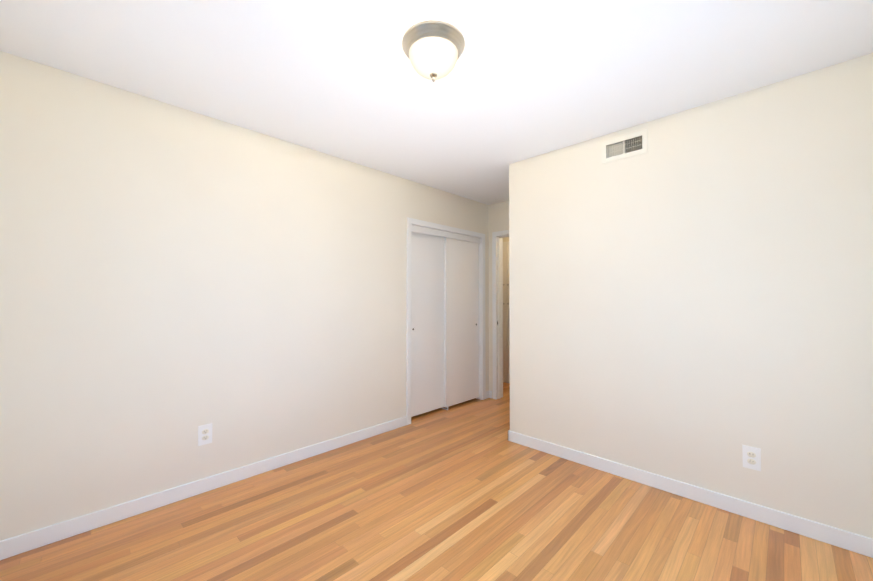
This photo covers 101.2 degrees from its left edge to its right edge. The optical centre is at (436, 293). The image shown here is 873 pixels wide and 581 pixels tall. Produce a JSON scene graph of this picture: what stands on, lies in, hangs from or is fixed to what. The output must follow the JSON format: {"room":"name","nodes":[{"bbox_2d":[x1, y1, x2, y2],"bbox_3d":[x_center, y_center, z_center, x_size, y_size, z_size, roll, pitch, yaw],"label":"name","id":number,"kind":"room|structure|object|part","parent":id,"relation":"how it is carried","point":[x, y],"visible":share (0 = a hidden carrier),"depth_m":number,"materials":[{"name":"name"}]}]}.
{"room":"empty bedroom","nodes":[
{"label":"empty bedroom","id":0,"kind":"room"},
{"bbox_2d":[0,51,488,540],"bbox_3d":[-0.839,0.070,3.088,0.115,2.440,4.181,-1,-1,44],"label":"wall","id":1,"kind":"structure","parent":0,"point":[172,278],"depth_m":2.20,"materials":[{"name":"white paint"}]},
{"bbox_2d":[198,423,211,445],"bbox_3d":[-1.493,0.910,2.314,0.009,0.125,0.078,-1,-1,44],"label":"outlet","id":2,"kind":"object","parent":1,"relation":"attached to","point":[204,434],"visible":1,"depth_m":2.31,"materials":[{"name":"white plastic"}]},
{"bbox_2d":[0,391,488,559],"bbox_3d":[-0.753,1.245,3.066,0.013,0.090,4.066,-1,-1,44],"label":"baseboard","id":3,"kind":"structure","parent":1,"relation":"attached to","point":[26,542],"depth_m":2.17,"materials":[{"name":"white paint"}]},
{"bbox_2d":[411,232,443,416],"bbox_3d":[-0.108,0.291,3.875,0.034,1.963,0.607,-1,-1,44],"label":"closet door","id":4,"kind":"structure","parent":1,"relation":"in","point":[427,343],"depth_m":3.86,"materials":[{"name":"white paint"}]},
{"bbox_2d":[406,217,485,424],"bbox_3d":[0.109,0.295,4.056,0.115,2.019,1.213,-1,-1,44],"label":"door frame","id":5,"kind":"structure","parent":1,"relation":"attached to","point":[480,322],"depth_m":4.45,"materials":[{"name":"white paint"}]},
{"bbox_2d":[412,225,480,243],"bbox_3d":[0.107,-0.662,4.072,0.091,0.065,1.173,-1,-1,44],"label":"trim","id":6,"kind":"structure","parent":1,"relation":"attached to","point":[429,231],"depth_m":3.99,"materials":[{"name":"white paint"}]},
{"bbox_2d":[444,237,478,406],"bbox_3d":[0.309,0.297,4.253,0.034,1.963,0.607,-1,-1,44],"label":"closet door","id":7,"kind":"structure","parent":1,"relation":"in","point":[461,321],"depth_m":4.21,"materials":[{"name":"white paint"}]},
{"bbox_2d":[0,382,872,580],"bbox_3d":[0.211,1.317,2.917,5.200,0.060,5.800,-1,-1,44],"label":"floor","id":8,"kind":"structure","parent":0,"point":[466,491],"depth_m":1.92,"materials":[{"name":"brown wood"}]},
{"bbox_2d":[503,242,506,382],"bbox_3d":[0.882,0.280,5.673,0.735,2.100,0.310,-1,-1,44],"label":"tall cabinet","id":9,"kind":"object","parent":8,"relation":"on","point":[506,354],"depth_m":5.33,"materials":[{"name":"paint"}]},
{"bbox_2d":[507,241,509,382],"bbox_3d":[1.347,0.273,5.220,0.565,2.100,0.310,-1,-1,44],"label":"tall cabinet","id":10,"kind":"object","parent":8,"relation":"on","point":[508,331],"depth_m":5.29,"materials":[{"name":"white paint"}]},
{"bbox_2d":[0,0,872,204],"bbox_3d":[0.211,-1.182,2.955,5.200,0.060,5.800,-1,-1,44],"label":"ceiling","id":11,"kind":"structure","parent":0,"point":[521,81],"depth_m":1.81,"materials":[{"name":"paint"}]},
{"bbox_2d":[402,20,464,82],"bbox_3d":[-0.014,-1.081,1.684,0.295,0.181,0.295,-1,-1,44],"label":"dome light","id":12,"kind":"object","parent":11,"relation":"attached to","point":[433,50],"visible":1,"depth_m":1.60,"materials":[{"name":"white glass"}]},
{"bbox_3d":[-0.014,-1.076,1.684,0.233,0.098,0.233,-1,-1,44],"label":"lamp shade","id":13,"kind":"part","parent":12,"relation":"part of","materials":[{"name":"white glass"}]},
{"bbox_2d":[488,201,508,397],"bbox_3d":[1.060,0.087,4.236,4.200,2.440,0.115,-1,-1,44],"label":"wall","id":14,"kind":"structure","parent":0,"point":[498,214],"depth_m":4.51,"materials":[{"name":"white paint"}]},
{"bbox_2d":[492,230,508,399],"bbox_3d":[1.047,0.267,4.249,0.826,2.082,0.151,-1,-1,44],"label":"door frame","id":15,"kind":"structure","parent":14,"relation":"attached to","point":[494,277],"depth_m":4.48,"materials":[{"name":"white paint"}]},
{"bbox_2d":[509,53,872,538],"bbox_3d":[1.477,0.060,2.433,2.215,2.440,0.115,-1,-1,44],"label":"wall","id":16,"kind":"structure","parent":0,"point":[691,296],"depth_m":2.15,"materials":[{"name":"white paint"}]},
{"bbox_2d":[602,129,647,163],"bbox_3d":[1.354,-1.030,2.557,0.297,0.160,0.112,-1,-1,44],"label":"air vent","id":17,"kind":"object","parent":16,"relation":"in","point":[627,148],"visible":1,"depth_m":2.54,"materials":[{"name":"white metal"}]},
{"bbox_2d":[508,430,872,557],"bbox_3d":[1.387,1.235,2.414,2.113,0.090,0.013,-1,-1,44],"label":"baseboard","id":18,"kind":"structure","parent":16,"relation":"attached to","point":[848,540],"depth_m":2.12,"materials":[{"name":"white paint"}]},
{"bbox_2d":[742,445,760,470],"bbox_3d":[1.787,0.932,2.032,0.078,0.125,0.009,-1,-1,44],"label":"outlet","id":19,"kind":"object","parent":16,"relation":"attached to","point":[751,457],"visible":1,"depth_m":2.03,"materials":[{"name":"white plastic"}]}
]}

